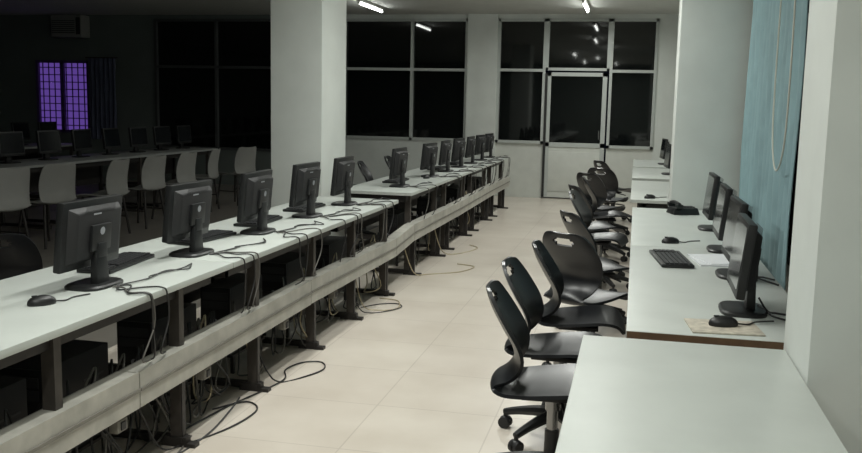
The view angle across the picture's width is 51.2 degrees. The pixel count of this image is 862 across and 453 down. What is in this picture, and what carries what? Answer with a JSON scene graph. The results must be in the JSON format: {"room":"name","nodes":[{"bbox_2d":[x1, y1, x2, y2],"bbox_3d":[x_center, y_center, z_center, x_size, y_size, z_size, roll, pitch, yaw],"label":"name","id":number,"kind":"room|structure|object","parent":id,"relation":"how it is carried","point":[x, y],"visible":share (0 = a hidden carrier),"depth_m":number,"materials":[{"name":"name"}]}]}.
{"room":"computer lab","nodes":[
{"label":"computer lab","id":0,"kind":"room"},
{"bbox_2d":[271,0,346,235],"bbox_3d":[-1.074,-1.097,7.958,0.460,3.000,0.650,3,8,13],"label":"column","id":1,"kind":"structure","parent":0,"point":[308,37],"depth_m":7.66,"materials":[{"name":"paint"}]},
{"bbox_2d":[1,179,636,452],"bbox_3d":[-3.923,0.407,8.037,13.300,0.120,17.100,3,8,13],"label":"floor","id":2,"kind":"structure","parent":0,"point":[415,377],"depth_m":5.30,"materials":[{"name":"tile"}]},
{"bbox_2d":[0,376,27,428],"bbox_3d":[-1.606,0.814,3.106,0.200,0.490,0.452,3,8,13],"label":"computer tower","id":3,"kind":"object","parent":2,"relation":"on","point":[13,390],"visible":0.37,"depth_m":3.21,"materials":[{"name":"black plastic"}]},
{"bbox_2d":[0,166,31,246],"bbox_3d":[-4.056,-0.141,8.458,0.480,0.852,0.464,4,8,21],"label":"plastic chair","id":4,"kind":"object","parent":2,"relation":"on","point":[14,182],"visible":0.99,"depth_m":8.36,"materials":[{"name":"grey"}]},
{"bbox_2d":[0,233,42,279],"bbox_3d":[-2.268,0.403,4.824,0.561,0.816,0.588,0,8,-12],"label":"office chair","id":5,"kind":"object","parent":2,"relation":"on","point":[22,256],"visible":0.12,"depth_m":4.61,"materials":[{"name":"black plastic"}]},
{"bbox_2d":[0,161,61,228],"bbox_3d":[-4.858,-0.258,9.561,0.750,0.750,1.998,3,8,13],"label":"computer desk","id":6,"kind":"object","parent":2,"relation":"on","point":[34,166],"visible":0.44,"depth_m":10.26,"materials":[{"name":"grey laminate"}]},
{"bbox_2d":[0,131,25,163],"bbox_3d":[-4.751,-0.892,10.148,0.170,0.354,0.395,3,8,16],"label":"computer monitor","id":7,"kind":"object","parent":6,"relation":"on","point":[11,143],"visible":1,"depth_m":10.14,"materials":[{"name":"black plastic"}]},
{"bbox_2d":[0,143,75,189],"bbox_3d":[-6.310,-0.881,13.950,0.750,0.750,1.998,3,8,13],"label":"computer desk","id":8,"kind":"object","parent":2,"relation":"on","point":[31,151],"visible":0.15,"depth_m":14.40,"materials":[{"name":"grey laminate"}]},
{"bbox_2d":[11,122,30,144],"bbox_3d":[-6.350,-1.432,13.898,0.170,0.354,0.395,3,8,11],"label":"computer monitor","id":9,"kind":"object","parent":8,"relation":"on","point":[15,126],"visible":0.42,"depth_m":13.92,"materials":[{"name":"black plastic"}]},
{"bbox_2d":[37,122,56,130],"bbox_3d":[-6.203,-1.515,14.536,0.170,0.354,0.395,4,8,17],"label":"computer monitor","id":10,"kind":"object","parent":8,"relation":"on","point":[41,125],"visible":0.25,"depth_m":14.48,"materials":[{"name":"black plastic"}]},
{"bbox_2d":[17,162,76,248],"bbox_3d":[-3.889,-0.228,9.130,0.480,0.852,0.464,5,8,25],"label":"plastic chair","id":11,"kind":"object","parent":2,"relation":"on","point":[56,181],"visible":0.84,"depth_m":8.97,"materials":[{"name":"grey"}]},
{"bbox_2d":[1,339,108,452],"bbox_3d":[-1.491,0.748,3.608,0.200,0.490,0.452,3,8,13],"label":"computer tower","id":12,"kind":"object","parent":2,"relation":"on","point":[78,357],"visible":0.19,"depth_m":3.56,"materials":[{"name":"black plastic"}]},
{"bbox_2d":[12,153,151,221],"bbox_3d":[-4.414,-0.509,11.495,0.750,0.750,1.998,3,8,13],"label":"computer desk","id":13,"kind":"object","parent":2,"relation":"on","point":[89,170],"visible":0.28,"depth_m":11.77,"materials":[{"name":"grey laminate"}]},
{"bbox_2d":[35,130,61,160],"bbox_3d":[-4.600,-0.978,10.805,0.170,0.354,0.395,3,8,15],"label":"computer monitor","id":14,"kind":"object","parent":13,"relation":"on","point":[48,141],"visible":1,"depth_m":10.78,"materials":[{"name":"black plastic"}]},
{"bbox_2d":[70,129,92,157],"bbox_3d":[-4.454,-1.061,11.443,0.170,0.354,0.395,3,8,11],"label":"computer monitor","id":15,"kind":"object","parent":13,"relation":"on","point":[81,138],"visible":1,"depth_m":11.41,"materials":[{"name":"black plastic"}]},
{"bbox_2d":[101,128,120,154],"bbox_3d":[-4.307,-1.144,12.081,0.170,0.354,0.395,3,8,11],"label":"computer monitor","id":16,"kind":"object","parent":13,"relation":"on","point":[110,137],"visible":1,"depth_m":12.04,"materials":[{"name":"black plastic"}]},
{"bbox_2d":[76,158,130,233],"bbox_3d":[-3.576,-0.323,9.881,0.480,0.852,0.464,2,8,9],"label":"plastic chair","id":17,"kind":"object","parent":2,"relation":"on","point":[117,172],"visible":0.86,"depth_m":9.76,"materials":[{"name":"grey"}]},
{"bbox_2d":[0,258,232,443],"bbox_3d":[-1.463,0.626,3.545,0.710,0.750,1.648,3,8,13],"label":"computer desk","id":18,"kind":"object","parent":2,"relation":"on","point":[26,332],"visible":0.48,"depth_m":3.44,"materials":[{"name":"white laminate"}]},
{"bbox_2d":[27,293,90,306],"bbox_3d":[-1.368,0.259,3.338,0.062,0.037,0.261,7,10,38],"label":"computer mouse","id":19,"kind":"object","parent":18,"relation":"on","point":[36,300],"visible":1,"depth_m":3.26,"materials":[{"name":"black plastic"}]},
{"bbox_2d":[53,194,123,291],"bbox_3d":[-1.354,0.062,3.607,0.170,0.354,0.395,3,8,14],"label":"computer monitor","id":20,"kind":"object","parent":18,"relation":"on","point":[87,231],"visible":0.99,"depth_m":3.54,"materials":[{"name":"black plastic"}]},
{"bbox_2d":[77,252,154,273],"bbox_3d":[-1.425,0.161,4.092,0.155,0.023,0.450,2,8,7],"label":"keyboard","id":21,"kind":"object","parent":18,"relation":"on","point":[125,259],"visible":0.78,"depth_m":4.08,"materials":[{"name":"black plastic"}]},
{"bbox_2d":[122,155,165,228],"bbox_3d":[-3.406,-0.424,10.652,0.480,0.852,0.464,4,8,18],"label":"plastic chair","id":22,"kind":"object","parent":2,"relation":"on","point":[153,168],"visible":0.91,"depth_m":10.50,"materials":[{"name":"grey"}]},
{"bbox_2d":[117,302,195,422],"bbox_3d":[-1.318,0.650,4.363,0.200,0.490,0.452,3,8,13],"label":"computer tower","id":23,"kind":"object","parent":2,"relation":"on","point":[134,331],"visible":0.3,"depth_m":4.15,"materials":[{"name":"black plastic"}]},
{"bbox_2d":[105,147,217,206],"bbox_3d":[-3.970,-0.761,13.429,0.750,0.750,1.998,3,8,13],"label":"computer desk","id":24,"kind":"object","parent":2,"relation":"on","point":[172,153],"visible":0.32,"depth_m":13.18,"materials":[{"name":"grey laminate"}]},
{"bbox_2d":[128,127,147,152],"bbox_3d":[-4.157,-1.229,12.739,0.170,0.354,0.395,3,8,16],"label":"computer monitor","id":25,"kind":"object","parent":24,"relation":"on","point":[137,135],"visible":1,"depth_m":12.70,"materials":[{"name":"black plastic"}]},
{"bbox_2d":[152,126,171,150],"bbox_3d":[-4.010,-1.312,13.377,0.170,0.354,0.395,4,8,18],"label":"computer monitor","id":26,"kind":"object","parent":24,"relation":"on","point":[161,134],"visible":1,"depth_m":13.34,"materials":[{"name":"black plastic"}]},
{"bbox_2d":[175,125,191,148],"bbox_3d":[-3.864,-1.396,14.015,0.170,0.354,0.395,3,8,15],"label":"computer monitor","id":27,"kind":"object","parent":24,"relation":"on","point":[183,133],"visible":1,"depth_m":13.98,"materials":[{"name":"black plastic"}]},
{"bbox_2d":[100,397,239,452],"bbox_3d":[-1.079,0.803,3.969,0.111,0.304,1.205,3,8,15],"label":"cable","id":28,"kind":"object","parent":2,"relation":"on","point":[231,408],"visible":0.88,"depth_m":4.00,"materials":[{"name":"black plastic"}]},
{"bbox_2d":[151,152,196,218],"bbox_3d":[-3.238,-0.525,11.430,0.480,0.852,0.464,3,8,15],"label":"plastic chair","id":29,"kind":"object","parent":2,"relation":"on","point":[185,168],"visible":0.65,"depth_m":11.29,"materials":[{"name":"grey"}]},
{"bbox_2d":[139,401,257,450],"bbox_3d":[-1.020,0.789,4.086,0.223,0.303,0.857,3,8,13],"label":"cable","id":30,"kind":"object","parent":2,"relation":"on","point":[255,411],"visible":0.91,"depth_m":4.12,"materials":[{"name":"black plastic"}]},
{"bbox_2d":[195,148,219,211],"bbox_3d":[-3.132,-0.644,12.327,0.480,0.852,0.464,1,8,2],"label":"plastic chair","id":31,"kind":"object","parent":2,"relation":"on","point":[212,167],"visible":0.78,"depth_m":12.19,"materials":[{"name":"grey"}]},
{"bbox_2d":[119,217,343,388],"bbox_3d":[-1.097,0.418,5.141,0.710,0.750,1.648,3,8,13],"label":"computer desk","id":32,"kind":"object","parent":2,"relation":"on","point":[275,245],"visible":0.44,"depth_m":4.82,"materials":[{"name":"white laminate"}]},
{"bbox_2d":[162,179,213,257],"bbox_3d":[-1.172,-0.041,4.400,0.170,0.354,0.395,3,8,15],"label":"computer monitor","id":33,"kind":"object","parent":32,"relation":"on","point":[187,207],"visible":0.99,"depth_m":4.33,"materials":[{"name":"black plastic"}]},
{"bbox_2d":[167,229,236,244],"bbox_3d":[-1.241,0.056,4.894,0.155,0.023,0.450,4,8,18],"label":"keyboard","id":34,"kind":"object","parent":32,"relation":"on","point":[211,235],"visible":0.65,"depth_m":4.90,"materials":[{"name":"black plastic"}]},
{"bbox_2d":[237,169,275,235],"bbox_3d":[-0.994,-0.141,5.174,0.170,0.354,0.395,3,8,12],"label":"computer monitor","id":35,"kind":"object","parent":32,"relation":"on","point":[255,192],"visible":1,"depth_m":5.10,"materials":[{"name":"black plastic"}]},
{"bbox_2d":[233,215,282,226],"bbox_3d":[-1.075,-0.038,5.620,0.155,0.023,0.450,3,8,10],"label":"keyboard","id":36,"kind":"object","parent":32,"relation":"on","point":[270,218],"visible":0.49,"depth_m":5.48,"materials":[{"name":"black plastic"}]},
{"bbox_2d":[200,273,264,373],"bbox_3d":[-1.136,0.547,5.155,0.200,0.490,0.452,3,8,13],"label":"computer tower","id":37,"kind":"object","parent":2,"relation":"on","point":[219,296],"visible":0.33,"depth_m":4.94,"materials":[{"name":"black plastic"}]},
{"bbox_2d":[216,146,255,205],"bbox_3d":[-2.829,-0.750,13.162,0.480,0.852,0.464,5,9,28],"label":"plastic chair","id":38,"kind":"object","parent":2,"relation":"on","point":[245,157],"visible":0.8,"depth_m":12.99,"materials":[{"name":"grey"}]},
{"bbox_2d":[4,184,480,452],"bbox_3d":[-0.443,0.282,7.148,0.168,0.482,9.735,3,8,13],"label":"cables","id":39,"kind":"object","parent":2,"relation":"on","point":[211,316],"visible":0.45,"depth_m":4.25,"materials":[{"name":"black plastic"}]},
{"bbox_2d":[0,177,509,452],"bbox_3d":[-0.251,0.245,7.588,0.160,0.474,12.492,3,8,13],"label":"cable tray","id":40,"kind":"object","parent":2,"relation":"on","point":[95,407],"visible":0.95,"depth_m":4.07,"materials":[{"name":"beige metal"}]},
{"bbox_2d":[109,290,337,433],"bbox_3d":[-0.909,0.585,4.628,0.045,0.075,2.570,3,8,13],"label":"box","id":41,"kind":"object","parent":40,"relation":"attached to","point":[121,425],"visible":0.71,"depth_m":4.07,"materials":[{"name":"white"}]},
{"bbox_2d":[112,155,509,362],"bbox_3d":[-0.012,-0.268,8.627,0.208,0.304,10.658,3,8,13],"label":"cables","id":42,"kind":"object","parent":40,"relation":"on","point":[496,158],"visible":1,"depth_m":5.07,"materials":[{"name":"black plastic"}]},
{"bbox_2d":[186,356,325,428],"bbox_3d":[-0.897,0.716,4.659,0.202,0.305,1.247,5,8,24],"label":"cable","id":43,"kind":"object","parent":2,"relation":"on","point":[271,377],"visible":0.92,"depth_m":4.80,"materials":[{"name":"black plastic"}]},
{"bbox_2d":[260,252,305,337],"bbox_3d":[-0.956,0.445,5.939,0.200,0.490,0.452,3,8,13],"label":"computer tower","id":44,"kind":"object","parent":2,"relation":"on","point":[273,270],"visible":0.27,"depth_m":5.73,"materials":[{"name":"black plastic"}]},
{"bbox_2d":[316,235,346,309],"bbox_3d":[-0.774,0.341,6.731,0.200,0.490,0.452,3,8,13],"label":"computer tower","id":45,"kind":"object","parent":2,"relation":"on","point":[331,245],"visible":0.27,"depth_m":6.57,"materials":[{"name":"black plastic"}]},
{"bbox_2d":[268,196,398,317],"bbox_3d":[-0.762,0.228,6.601,0.710,0.750,1.368,3,8,13],"label":"computer desk","id":46,"kind":"object","parent":2,"relation":"on","point":[367,211],"visible":0.41,"depth_m":6.39,"materials":[{"name":"white laminate"}]},
{"bbox_2d":[283,202,324,211],"bbox_3d":[-0.897,-0.139,6.393,0.155,0.023,0.450,3,8,13],"label":"keyboard","id":47,"kind":"object","parent":46,"relation":"on","point":[302,208],"visible":0.52,"depth_m":6.24,"materials":[{"name":"black plastic"}]},
{"bbox_2d":[289,161,322,218],"bbox_3d":[-0.817,-0.242,5.947,0.170,0.354,0.395,3,8,15],"label":"computer monitor","id":48,"kind":"object","parent":46,"relation":"on","point":[305,181],"visible":0.99,"depth_m":5.87,"materials":[{"name":"black plastic"}]},
{"bbox_2d":[330,156,357,205],"bbox_3d":[-0.644,-0.341,6.702,0.170,0.354,0.395,3,8,12],"label":"computer monitor","id":49,"kind":"object","parent":46,"relation":"on","point":[343,167],"visible":1,"depth_m":6.62,"materials":[{"name":"black plastic"}]},
{"bbox_2d":[357,160,372,229],"bbox_3d":[-0.619,-0.379,10.870,0.588,0.816,0.561,2,8,7],"label":"office chair","id":50,"kind":"object","parent":2,"relation":"on","point":[366,173],"visible":0.28,"depth_m":10.90,"materials":[{"name":"black plastic"}]},
{"bbox_2d":[379,209,404,265],"bbox_3d":[-0.353,0.102,8.569,0.200,0.490,0.452,3,8,13],"label":"computer tower","id":51,"kind":"object","parent":2,"relation":"on","point":[399,214],"visible":0.19,"depth_m":8.35,"materials":[{"name":"black plastic"}]},
{"bbox_2d":[351,177,446,272],"bbox_3d":[-0.334,-0.027,8.553,0.670,0.750,1.498,3,8,13],"label":"computer desk","id":52,"kind":"object","parent":2,"relation":"on","point":[374,189],"visible":0.54,"depth_m":8.06,"materials":[{"name":"white laminate"}]},
{"bbox_2d":[389,147,409,187],"bbox_3d":[-0.284,-0.544,8.268,0.170,0.354,0.395,3,8,14],"label":"computer monitor","id":53,"kind":"object","parent":52,"relation":"on","point":[399,158],"visible":1,"depth_m":8.18,"materials":[{"name":"black plastic"}]},
{"bbox_2d":[417,195,440,241],"bbox_3d":[-0.020,-0.087,10.019,0.200,0.490,0.452,3,8,13],"label":"computer tower","id":54,"kind":"object","parent":2,"relation":"on","point":[422,202],"visible":0.18,"depth_m":9.80,"materials":[{"name":"black plastic"}]},
{"bbox_2d":[387,168,472,247],"bbox_3d":[-0.002,-0.216,10.004,0.670,0.750,1.498,3,8,13],"label":"computer desk","id":55,"kind":"object","parent":2,"relation":"on","point":[415,173],"visible":0.47,"depth_m":9.79,"materials":[{"name":"white laminate"}]},
{"bbox_2d":[420,142,438,177],"bbox_3d":[-0.007,-0.702,9.477,0.170,0.354,0.395,4,8,19],"label":"computer monitor","id":56,"kind":"object","parent":55,"relation":"on","point":[429,150],"visible":0.97,"depth_m":9.39,"materials":[{"name":"black plastic"}]},
{"bbox_2d":[437,140,453,171],"bbox_3d":[0.171,-0.803,10.250,0.170,0.354,0.395,3,8,12],"label":"computer monitor","id":57,"kind":"object","parent":55,"relation":"on","point":[445,149],"visible":1,"depth_m":10.15,"materials":[{"name":"black plastic"}]},
{"bbox_2d":[446,185,459,225],"bbox_3d":[0.290,-0.263,11.373,0.200,0.490,0.452,3,8,13],"label":"computer tower","id":58,"kind":"object","parent":2,"relation":"on","point":[451,190],"visible":0.25,"depth_m":11.15,"materials":[{"name":"black plastic"}]},
{"bbox_2d":[425,161,492,229],"bbox_3d":[0.331,-0.405,11.454,0.670,0.750,1.498,3,8,13],"label":"computer desk","id":59,"kind":"object","parent":2,"relation":"on","point":[469,176],"visible":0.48,"depth_m":11.26,"materials":[{"name":"white laminate"}]},
{"bbox_2d":[451,138,466,167],"bbox_3d":[0.348,-0.903,11.024,0.170,0.354,0.395,4,8,19],"label":"computer monitor","id":60,"kind":"object","parent":59,"relation":"on","point":[458,149],"visible":1,"depth_m":10.94,"materials":[{"name":"black plastic"}]},
{"bbox_2d":[464,136,477,163],"bbox_3d":[0.525,-1.004,11.797,0.170,0.354,0.395,3,8,13],"label":"computer monitor","id":61,"kind":"object","parent":59,"relation":"on","point":[471,141],"visible":1,"depth_m":11.70,"materials":[{"name":"black plastic"}]},
{"bbox_2d":[450,156,507,214],"bbox_3d":[0.664,-0.594,12.904,0.670,0.750,1.498,3,8,13],"label":"computer desk","id":62,"kind":"object","parent":2,"relation":"on","point":[500,163],"visible":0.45,"depth_m":12.78,"materials":[{"name":"white laminate"}]},
{"bbox_2d":[474,134,486,160],"bbox_3d":[0.692,-1.099,12.523,0.170,0.354,0.395,4,8,18],"label":"computer monitor","id":63,"kind":"object","parent":62,"relation":"on","point":[480,139],"visible":0.98,"depth_m":12.44,"materials":[{"name":"black plastic"}]},
{"bbox_2d":[484,133,494,157],"bbox_3d":[0.858,-1.193,13.248,0.170,0.354,0.395,4,8,18],"label":"computer monitor","id":64,"kind":"object","parent":62,"relation":"on","point":[489,136],"visible":0.96,"depth_m":13.18,"materials":[{"name":"black plastic"}]},
{"bbox_2d":[486,280,575,452],"bbox_3d":[0.481,0.635,3.531,0.588,0.816,0.561,3,8,10],"label":"office chair","id":65,"kind":"object","parent":2,"relation":"on","point":[550,384],"visible":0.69,"depth_m":3.51,"materials":[{"name":"black plastic"}]},
{"bbox_2d":[498,256,601,450],"bbox_3d":[0.588,0.564,4.076,0.588,0.816,0.561,3,8,16],"label":"office chair","id":66,"kind":"object","parent":2,"relation":"on","point":[556,347],"visible":0.56,"depth_m":4.11,"materials":[{"name":"black plastic"}]},
{"bbox_2d":[532,240,625,404],"bbox_3d":[0.782,0.492,4.643,0.588,0.816,0.561,3,8,10],"label":"office chair","id":67,"kind":"object","parent":2,"relation":"on","point":[587,318],"visible":0.62,"depth_m":4.61,"materials":[{"name":"black plastic"}]},
{"bbox_2d":[542,231,627,364],"bbox_3d":[0.892,0.414,5.238,0.588,0.816,0.561,-6,11,-44],"label":"office chair","id":68,"kind":"object","parent":2,"relation":"on","point":[579,264],"visible":0.66,"depth_m":5.03,"materials":[{"name":"black plastic"}]},
{"bbox_2d":[556,210,628,332],"bbox_3d":[1.140,0.295,6.156,0.588,0.816,0.561,-1,8,-16],"label":"office chair","id":69,"kind":"object","parent":2,"relation":"on","point":[576,226],"visible":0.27,"depth_m":6.00,"materials":[{"name":"black plastic"}]},
{"bbox_2d":[568,184,625,276],"bbox_3d":[1.511,0.025,8.208,0.588,0.816,0.561,0,8,-10],"label":"office chair","id":70,"kind":"object","parent":2,"relation":"on","point":[596,226],"visible":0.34,"depth_m":8.10,"materials":[{"name":"black plastic"}]},
{"bbox_2d":[569,190,628,291],"bbox_3d":[1.415,0.116,7.520,0.588,0.816,0.561,4,8,21],"label":"office chair","id":71,"kind":"object","parent":2,"relation":"on","point":[583,211],"visible":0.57,"depth_m":7.52,"materials":[{"name":"black plastic"}]},
{"bbox_2d":[576,172,625,249],"bbox_3d":[1.840,-0.190,9.856,0.588,0.816,0.561,-5,10,-38],"label":"office chair","id":72,"kind":"object","parent":2,"relation":"on","point":[597,185],"visible":0.4,"depth_m":9.64,"materials":[{"name":"black plastic"}]},
{"bbox_2d":[582,176,629,261],"bbox_3d":[1.786,-0.091,9.114,0.588,0.816,0.561,2,8,7],"label":"office chair","id":73,"kind":"object","parent":2,"relation":"on","point":[607,216],"visible":0.62,"depth_m":9.02,"materials":[{"name":"black plastic"}]},
{"bbox_2d":[587,167,629,234],"bbox_3d":[2.085,-0.307,10.761,0.561,0.816,0.588,6,9,34],"label":"office chair","id":74,"kind":"object","parent":2,"relation":"on","point":[609,178],"visible":0.45,"depth_m":10.54,"materials":[{"name":"black plastic"}]},
{"bbox_2d":[592,160,631,222],"bbox_3d":[2.444,-0.483,12.114,0.588,0.816,0.561,-2,8,-22],"label":"office chair","id":75,"kind":"object","parent":2,"relation":"on","point":[603,164],"visible":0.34,"depth_m":12.00,"materials":[{"name":"black plastic"}]},
{"bbox_2d":[630,180,668,208],"bbox_3d":[2.239,0.029,8.539,0.700,0.750,2.098,3,8,13],"label":"computer desk","id":76,"kind":"object","parent":2,"relation":"on","point":[639,189],"visible":0.16,"depth_m":8.14,"materials":[{"name":"white laminate"}]},
{"bbox_2d":[633,160,667,207],"bbox_3d":[3.193,-0.512,12.697,0.700,0.750,1.698,3,8,13],"label":"computer desk","id":77,"kind":"object","parent":2,"relation":"on","point":[636,163],"visible":0.11,"depth_m":12.49,"materials":[{"name":"white laminate"}]},
{"bbox_2d":[632,167,669,207],"bbox_3d":[2.755,-0.264,10.787,0.700,0.750,1.848,3,8,13],"label":"computer desk","id":78,"kind":"object","parent":2,"relation":"on","point":[639,174],"visible":0.16,"depth_m":10.44,"materials":[{"name":"white laminate"}]},
{"bbox_2d":[661,144,671,174],"bbox_3d":[2.796,-0.785,10.529,0.170,0.354,0.395,2,8,7],"label":"computer monitor","id":79,"kind":"object","parent":78,"relation":"on","point":[667,160],"visible":0.45,"depth_m":10.47,"materials":[{"name":"black plastic"}]},
{"bbox_2d":[631,207,722,248],"bbox_3d":[1.642,0.365,5.958,0.650,0.750,1.998,3,8,13],"label":"computer desk","id":80,"kind":"object","parent":2,"relation":"on","point":[650,226],"visible":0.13,"depth_m":5.69,"materials":[{"name":"white laminate"}]},
{"bbox_2d":[666,200,699,214],"bbox_3d":[1.841,-0.142,6.571,0.195,0.099,0.220,1,8,-4],"label":"desk telephone","id":81,"kind":"object","parent":80,"relation":"on","point":[675,207],"visible":1,"depth_m":6.50,"materials":[{"name":"black plastic"}]},
{"bbox_2d":[697,172,723,231],"bbox_3d":[1.796,-0.157,5.721,0.170,0.354,0.395,3,8,11],"label":"computer monitor","id":82,"kind":"object","parent":80,"relation":"on","point":[713,183],"visible":0.56,"depth_m":5.61,"materials":[{"name":"black plastic"}]},
{"bbox_2d":[555,335,847,452],"bbox_3d":[0.606,0.868,2.091,0.640,0.746,1.893,3,8,13],"label":"computer desk","id":83,"kind":"object","parent":2,"relation":"on","point":[627,395],"visible":1,"depth_m":2.34,"materials":[{"name":"white laminate"}]},
{"bbox_2d":[626,245,787,349],"bbox_3d":[1.198,0.617,4.022,0.650,0.750,2.003,3,8,13],"label":"computer desk","id":84,"kind":"object","parent":2,"relation":"on","point":[660,298],"visible":0.3,"depth_m":3.58,"materials":[{"name":"white laminate"}]},
{"bbox_2d":[649,249,694,267],"bbox_3d":[1.205,0.158,4.522,0.155,0.023,0.450,2,8,6],"label":"keyboard","id":85,"kind":"object","parent":84,"relation":"on","point":[668,258],"visible":1,"depth_m":4.44,"materials":[{"name":"black plastic"}]},
{"bbox_2d":[687,254,728,266],"bbox_3d":[1.450,0.169,4.537,0.265,0.011,0.345,2,8,4],"label":"paper stack","id":86,"kind":"object","parent":84,"relation":"on","point":[709,260],"visible":0.61,"depth_m":4.51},
{"bbox_2d":[706,183,735,253],"bbox_3d":[1.586,-0.044,4.853,0.170,0.354,0.395,3,8,13],"label":"computer monitor","id":87,"kind":"object","parent":84,"relation":"on","point":[725,191],"visible":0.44,"depth_m":4.77,"materials":[{"name":"black plastic"}]},
{"bbox_2d":[684,318,765,336],"bbox_3d":[1.021,0.351,3.142,0.240,0.006,0.200,2,8,7],"label":"mouse pad","id":88,"kind":"object","parent":84,"relation":"on","point":[701,326],"visible":0.84,"depth_m":3.10,"materials":[{"name":"fabric"}]},
{"bbox_2d":[708,315,773,327],"bbox_3d":[1.101,0.328,3.163,0.261,0.037,0.062,0,8,-10],"label":"computer mouse","id":89,"kind":"object","parent":88,"relation":"on","point":[725,321],"visible":1,"depth_m":3.13,"materials":[{"name":"black plastic"}]},
{"bbox_2d":[715,195,752,279],"bbox_3d":[1.401,0.052,4.112,0.170,0.354,0.395,3,8,11],"label":"computer monitor","id":90,"kind":"object","parent":84,"relation":"on","point":[737,205],"visible":0.32,"depth_m":4.09,"materials":[{"name":"black plastic"}]},
{"bbox_2d":[718,213,766,318],"bbox_3d":[1.183,0.145,3.388,0.170,0.354,0.395,3,8,13],"label":"computer monitor","id":91,"kind":"object","parent":84,"relation":"on","point":[742,275],"visible":0.99,"depth_m":3.30,"materials":[{"name":"black plastic"}]},
{"bbox_2d":[757,276,785,320],"bbox_3d":[1.563,0.159,4.472,0.157,0.053,2.666,3,8,13],"label":"cable","id":92,"kind":"object","parent":84,"relation":"on","point":[759,277],"visible":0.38,"depth_m":3.40,"materials":[{"name":"black plastic"}]},
{"bbox_2d":[0,14,678,185],"bbox_3d":[-2.067,-2.174,15.777,12.900,3.000,0.260,3,8,13],"label":"wall","id":93,"kind":"structure","parent":0,"point":[24,39],"depth_m":16.27,"materials":[{"name":"paint"}]},
{"bbox_2d":[35,60,89,132],"bbox_3d":[-6.844,-2.429,16.814,1.110,1.330,0.110,3,8,13],"label":"window","id":94,"kind":"structure","parent":93,"relation":"in","point":[62,86],"depth_m":16.82,"materials":[{"name":"purple"}]},
{"bbox_2d":[51,15,89,37],"bbox_3d":[-6.573,-3.644,16.397,0.620,0.400,0.290,3,8,13],"label":"air conditioner","id":95,"kind":"object","parent":93,"relation":"attached to","point":[62,26],"visible":1,"depth_m":16.27,"materials":[{"name":"grey plastic"}]},
{"bbox_2d":[85,57,117,138],"bbox_3d":[-6.024,-2.352,16.508,0.650,1.492,0.074,3,8,13],"label":"window curtain","id":96,"kind":"object","parent":93,"relation":"hanging from","point":[101,70],"visible":0.95,"depth_m":16.50,"materials":[{"name":"fabric"}]},
{"bbox_2d":[153,19,270,151],"bbox_3d":[-3.849,-2.532,16.098,2.350,2.310,0.100,3,8,13],"label":"window","id":97,"kind":"structure","parent":93,"relation":"in","point":[213,76],"depth_m":16.12,"materials":[{"name":"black glass"}]},
{"bbox_2d":[103,174,356,184],"bbox_3d":[-3.918,-0.820,16.298,9.200,0.100,0.015,3,8,13],"label":"baseboard","id":98,"kind":"structure","parent":93,"relation":"attached to","point":[223,181],"depth_m":16.28,"materials":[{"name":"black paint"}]},
{"bbox_2d":[345,19,467,140],"bbox_3d":[-0.449,-2.498,15.322,2.180,2.030,0.100,3,8,13],"label":"window","id":99,"kind":"structure","parent":93,"relation":"in","point":[406,79],"depth_m":15.34,"materials":[{"name":"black glass"}]},
{"bbox_2d":[494,19,546,197],"bbox_3d":[1.484,-1.954,14.960,0.800,2.930,0.120,3,8,13],"label":"window","id":100,"kind":"structure","parent":93,"relation":"in","point":[521,57],"depth_m":14.96,"materials":[{"name":"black glass"}]},
{"bbox_2d":[541,72,607,197],"bbox_3d":[2.343,-1.486,14.769,0.995,2.050,0.115,3,8,13],"label":"door","id":101,"kind":"structure","parent":93,"relation":"in","point":[575,103],"depth_m":14.76,"materials":[{"name":"paint"}]},
{"bbox_2d":[546,19,611,70],"bbox_3d":[2.395,-2.948,14.611,1.030,0.830,0.100,3,8,13],"label":"window","id":102,"kind":"structure","parent":93,"relation":"in","point":[572,44],"depth_m":14.63,"materials":[{"name":"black glass"}]},
{"bbox_2d":[605,18,659,201],"bbox_3d":[3.238,-1.864,14.569,0.740,2.930,0.120,3,8,13],"label":"window","id":103,"kind":"structure","parent":93,"relation":"in","point":[634,41],"depth_m":14.54,"materials":[{"name":"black glass"}]},
{"bbox_2d":[0,0,679,14],"bbox_3d":[-3.858,-2.684,7.620,13.300,0.120,17.100,3,8,13],"label":"ceiling","id":104,"kind":"structure","parent":0,"point":[7,7],"depth_m":14.19,"materials":[{"name":"paint"}]},
{"bbox_2d":[739,0,807,289],"bbox_3d":[2.063,-0.926,5.487,0.044,2.452,2.380,3,8,13],"label":"window blind","id":105,"kind":"object","parent":104,"relation":"hanging from","point":[768,191],"visible":0.8,"depth_m":5.18,"materials":[{"name":"fabric"}]},
{"bbox_2d":[772,0,795,170],"bbox_3d":[1.821,-1.184,4.589,0.040,1.806,0.519,3,8,13],"label":"blind pull cord","id":106,"kind":"object","parent":104,"relation":"hanging from","point":[780,0],"visible":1,"depth_m":4.58,"materials":[{"name":"grey plastic"}]},
{"bbox_2d":[668,0,752,209],"bbox_3d":[2.213,-0.899,6.997,0.615,3.000,0.500,3,8,13],"label":"column","id":107,"kind":"structure","parent":0,"point":[713,41],"depth_m":6.76,"materials":[{"name":"paint"}]},
{"bbox_2d":[785,263,789,293],"bbox_3d":[2.470,-0.814,6.412,0.150,3.000,16.700,3,8,13],"label":"wall","id":108,"kind":"structure","parent":0,"point":[787,265],"depth_m":5.25,"materials":[{"name":"paint"}]},
{"bbox_2d":[787,0,809,265],"bbox_3d":[2.053,-0.863,4.691,0.080,2.300,3.800,3,8,13],"label":"window","id":109,"kind":"structure","parent":108,"relation":"in","point":[797,148],"depth_m":5.49,"materials":[{"name":"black glass"}]},
{"bbox_2d":[783,0,861,452],"bbox_3d":[1.317,-0.324,2.603,0.395,3.000,0.420,3,8,13],"label":"wall","id":110,"kind":"structure","parent":0,"point":[823,336],"depth_m":2.51,"materials":[{"name":"paint"}]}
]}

